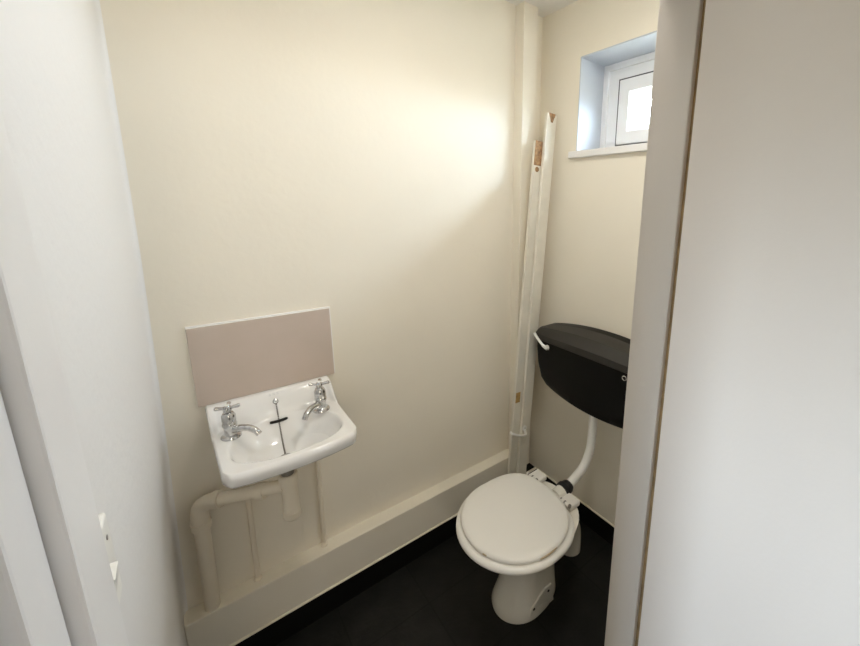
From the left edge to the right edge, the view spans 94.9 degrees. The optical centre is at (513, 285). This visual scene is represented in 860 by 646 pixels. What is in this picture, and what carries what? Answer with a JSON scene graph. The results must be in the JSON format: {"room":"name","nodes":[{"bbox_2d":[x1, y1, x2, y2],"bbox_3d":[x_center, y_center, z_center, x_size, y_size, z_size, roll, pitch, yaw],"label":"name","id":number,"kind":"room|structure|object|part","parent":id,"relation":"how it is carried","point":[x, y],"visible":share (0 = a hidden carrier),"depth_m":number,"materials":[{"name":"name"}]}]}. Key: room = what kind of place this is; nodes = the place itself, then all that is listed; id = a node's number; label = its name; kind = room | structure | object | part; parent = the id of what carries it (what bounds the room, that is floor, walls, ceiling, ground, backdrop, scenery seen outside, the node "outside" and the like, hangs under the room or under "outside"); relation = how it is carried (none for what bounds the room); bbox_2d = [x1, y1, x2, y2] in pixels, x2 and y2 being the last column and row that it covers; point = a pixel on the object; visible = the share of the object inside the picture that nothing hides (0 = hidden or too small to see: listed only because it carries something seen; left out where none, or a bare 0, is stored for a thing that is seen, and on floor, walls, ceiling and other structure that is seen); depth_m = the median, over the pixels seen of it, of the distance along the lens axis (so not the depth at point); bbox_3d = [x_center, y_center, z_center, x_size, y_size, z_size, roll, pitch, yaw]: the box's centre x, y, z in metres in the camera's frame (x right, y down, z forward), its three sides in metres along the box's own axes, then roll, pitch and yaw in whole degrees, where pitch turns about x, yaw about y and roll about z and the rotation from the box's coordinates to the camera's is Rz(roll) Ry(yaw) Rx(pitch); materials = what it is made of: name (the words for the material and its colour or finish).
{"room":"bathroom","nodes":[
{"label":"bathroom","id":0,"kind":"room"},
{"bbox_2d":[0,0,187,645],"bbox_3d":[-0.864,0.243,0.660,0.367,2.545,1.114,-9,16,-40],"label":"wall","id":1,"kind":"structure","parent":0,"point":[58,106],"depth_m":0.59,"materials":[{"name":"white paint"}]},
{"bbox_2d":[98,513,121,604],"bbox_3d":[-0.452,0.323,0.428,0.023,0.108,0.088,-9,16,-40],"label":"strike plate","id":2,"kind":"object","parent":1,"relation":"attached to","point":[102,516],"visible":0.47,"depth_m":0.44,"materials":[{"name":"white metal"}]},
{"bbox_2d":[99,0,542,609],"bbox_3d":[-0.571,0.042,1.635,2.305,2.545,0.120,-9,16,-40],"label":"wall","id":3,"kind":"structure","parent":0,"point":[354,158],"depth_m":1.42,"materials":[{"name":"beige paint"}]},
{"bbox_2d":[243,485,262,581],"bbox_3d":[-0.929,0.795,1.357,0.028,0.606,0.073,-9,16,-40],"label":"supply pipe","id":4,"kind":"object","parent":3,"relation":"attached to","point":[258,576],"visible":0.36,"depth_m":1.40,"materials":[{"name":"beige"}]},
{"bbox_2d":[185,306,334,406],"bbox_3d":[-0.852,0.233,1.345,0.417,0.267,0.010,-9,16,-40],"label":"tile","id":5,"kind":"structure","parent":3,"relation":"attached to","point":[231,359],"depth_m":1.32,"materials":[{"name":"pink tile"}]},
{"bbox_2d":[205,376,356,488],"bbox_3d":[-0.744,0.463,1.252,0.374,0.217,0.365,-9,16,-40],"label":"washbasin","id":6,"kind":"object","parent":3,"relation":"attached to","point":[260,436],"visible":1,"depth_m":1.28,"materials":[{"name":"white ceramic"}]},
{"bbox_2d":[214,401,261,441],"bbox_3d":[-0.852,0.418,1.194,0.107,0.109,0.101,-9,16,-40],"label":"tap","id":7,"kind":"object","parent":6,"relation":"on","point":[232,432],"depth_m":1.19,"materials":[{"name":"silver metal"}]},
{"bbox_2d":[190,469,301,612],"bbox_3d":[-0.891,0.839,1.307,0.336,0.546,0.065,-1,12,-9],"label":"pipe","id":8,"kind":"object","parent":6,"relation":"attached to","point":[286,484],"visible":0.94,"depth_m":1.27,"materials":[{"name":"beige plastic"}]},
{"bbox_3d":[-0.783,0.488,1.302,0.005,0.136,0.138,-8,15,-37],"label":"plug chain","id":9,"kind":"part","parent":6,"relation":"part of","materials":[{"name":"silver metal"}]},
{"bbox_2d":[302,378,329,419],"bbox_3d":[-0.685,0.392,1.333,0.107,0.109,0.101,-9,16,-40],"label":"tap","id":10,"kind":"object","parent":6,"relation":"on","point":[321,407],"depth_m":1.35,"materials":[{"name":"silver metal"}]},
{"bbox_2d":[315,460,327,546],"bbox_3d":[-0.754,0.767,1.504,0.028,0.606,0.073,-9,16,-40],"label":"supply pipe","id":11,"kind":"object","parent":3,"relation":"attached to","point":[324,543],"visible":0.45,"depth_m":1.54,"materials":[{"name":"beige"}]},
{"bbox_2d":[184,449,508,645],"bbox_3d":[-0.565,1.111,1.774,1.433,0.170,0.084,-9,16,-40],"label":"boxing","id":12,"kind":"structure","parent":3,"relation":"attached to","point":[249,605],"depth_m":1.57,"materials":[{"name":"beige paint"}]},
{"bbox_2d":[229,463,536,645],"bbox_3d":[-0.498,1.241,1.845,1.615,0.114,0.070,-9,16,-40],"label":"baseboard","id":13,"kind":"structure","parent":3,"relation":"attached to","point":[296,619],"depth_m":1.63,"materials":[{"name":"black"}]},
{"bbox_2d":[508,1,537,472],"bbox_3d":[0.033,-0.088,2.026,0.088,2.432,0.078,-9,16,-40],"label":"pipe","id":14,"kind":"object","parent":3,"relation":"attached to","point":[526,35],"depth_m":1.87,"materials":[{"name":"beige paint"}]},
{"bbox_2d":[276,519,612,645],"bbox_3d":[-0.226,1.422,1.484,2.305,0.080,1.259,-9,16,-40],"label":"floor","id":15,"kind":"structure","parent":0,"point":[442,597],"depth_m":1.61,"materials":[{"name":"black stone"}]},
{"bbox_2d":[456,469,580,623],"bbox_3d":[0.084,1.116,1.661,0.686,0.458,0.466,-9,16,-40],"label":"toilet","id":16,"kind":"object","parent":15,"relation":"on","point":[515,526],"visible":1,"depth_m":1.55,"materials":[{"name":"beige ceramic"}]},
{"bbox_3d":[0.002,0.914,1.548,0.422,0.018,0.430,-9,16,-40],"label":"lid","id":17,"kind":"part","parent":16,"relation":"part of","materials":[{"name":"white plastic"}]},
{"bbox_3d":[-0.004,0.939,1.545,0.447,0.025,0.466,-9,16,-40],"label":"seat","id":18,"kind":"part","parent":16,"relation":"part of","materials":[{"name":"white plastic"}]},
{"bbox_2d":[564,523,580,556],"bbox_3d":[0.209,1.174,1.805,0.113,0.290,0.329,11,16,40],"label":"outlet","id":19,"kind":"object","parent":16,"relation":"attached to","point":[574,549],"depth_m":1.86,"materials":[{"name":"beige"}]},
{"bbox_2d":[507,140,542,473],"bbox_3d":[0.044,0.277,2.000,0.195,1.960,0.020,-9,16,-40],"label":"batten","id":20,"kind":"object","parent":15,"relation":"on","point":[537,145],"visible":0.84,"depth_m":1.96,"materials":[{"name":"white paint"}]},
{"bbox_2d":[510,112,556,473],"bbox_3d":[0.091,0.216,1.983,0.264,2.088,0.045,-9,16,-40],"label":"batten","id":21,"kind":"object","parent":15,"relation":"on","point":[550,118],"visible":0.97,"depth_m":1.97,"materials":[{"name":"white paint"}]},
{"bbox_2d":[505,0,577,16],"bbox_3d":[0.010,-0.833,-0.562,3.900,0.100,3.836,-9,16,-40],"label":"ceiling","id":22,"kind":"structure","parent":0,"point":[545,7],"depth_m":1.74,"materials":[{"name":"white paint"}]},
{"bbox_2d":[529,0,659,525],"bbox_3d":[0.561,0.025,1.814,0.250,2.545,1.316,-9,16,-40],"label":"wall","id":23,"kind":"structure","parent":0,"point":[595,203],"depth_m":1.84,"materials":[{"name":"beige paint"}]},
{"bbox_2d":[536,468,614,545],"bbox_3d":[0.467,1.233,1.970,0.026,0.114,0.995,-9,16,-40],"label":"baseboard","id":24,"kind":"structure","parent":23,"relation":"attached to","point":[591,518],"depth_m":2.00,"materials":[{"name":"black"}]},
{"bbox_2d":[533,323,630,428],"bbox_3d":[0.374,0.409,1.772,0.178,0.376,0.712,-9,16,-40],"label":"cistern","id":25,"kind":"object","parent":23,"relation":"attached to","point":[586,366],"visible":0.77,"depth_m":1.74,"materials":[{"name":"black plastic"}]},
{"bbox_3d":[0.136,0.275,1.916,0.031,0.075,0.095,-9,16,-40],"label":"flush lever","id":26,"kind":"part","parent":25,"relation":"part of","materials":[{"name":"white plastic"}]},
{"bbox_2d":[556,415,597,493],"bbox_3d":[0.303,0.780,1.794,0.223,0.356,0.075,-9,16,-40],"label":"pipe","id":27,"kind":"object","parent":25,"relation":"attached to","point":[568,484],"visible":0.91,"depth_m":1.81,"materials":[{"name":"white plastic"}]},
{"bbox_3d":[0.381,0.271,1.747,0.167,0.096,0.712,-9,16,-40],"label":"lid","id":28,"kind":"part","parent":25,"relation":"part of","materials":[{"name":"black plastic"}]},
{"bbox_2d":[568,30,656,158],"bbox_3d":[0.640,-0.759,1.558,0.277,0.434,0.850,-9,16,-40],"label":"window","id":29,"kind":"structure","parent":23,"relation":"in","point":[616,80],"depth_m":1.78,"materials":[{"name":"white paint"}]},
{"bbox_3d":[0.609,-0.557,1.577,0.207,0.030,0.850,-9,16,-40],"label":"sill","id":30,"kind":"part","parent":29,"relation":"part of","materials":[{"name":"white"}]},
{"bbox_3d":[0.710,-0.782,1.612,0.085,0.399,0.779,-9,16,-40],"label":"frame","id":31,"kind":"part","parent":29,"relation":"part of","materials":[{"name":"white plastic"}]},
{"bbox_3d":[0.714,-0.763,1.619,0.085,0.283,0.599,-9,16,-40],"label":"sash","id":32,"kind":"part","parent":29,"relation":"part of","materials":[{"name":"white plastic"}]},
{"bbox_3d":[-0.448,0.347,0.208,3.900,2.545,0.132,-9,16,-40],"label":"wall","id":33,"kind":"structure","parent":0,"visible":0},
{"bbox_2d":[0,108,128,645],"bbox_3d":[-0.310,0.559,0.291,0.052,2.100,0.268,-7,14,-33],"label":"door frame","id":34,"kind":"structure","parent":33,"relation":"attached to","point":[57,586],"depth_m":0.26,"materials":[{"name":"white paint"}]},
{"bbox_2d":[604,0,705,645],"bbox_3d":[0.315,0.464,0.889,0.030,2.060,0.154,-9,16,-40],"label":"door frame","id":35,"kind":"structure","parent":33,"relation":"attached to","point":[680,25],"depth_m":0.81,"materials":[{"name":"beige paint"}]},
{"bbox_2d":[638,0,859,645],"bbox_3d":[0.543,0.542,0.540,0.043,2.050,0.791,-7,15,-34],"label":"door","id":36,"kind":"structure","parent":33,"relation":"in","point":[754,538],"depth_m":0.62,"materials":[{"name":"beige paint"}]}
]}

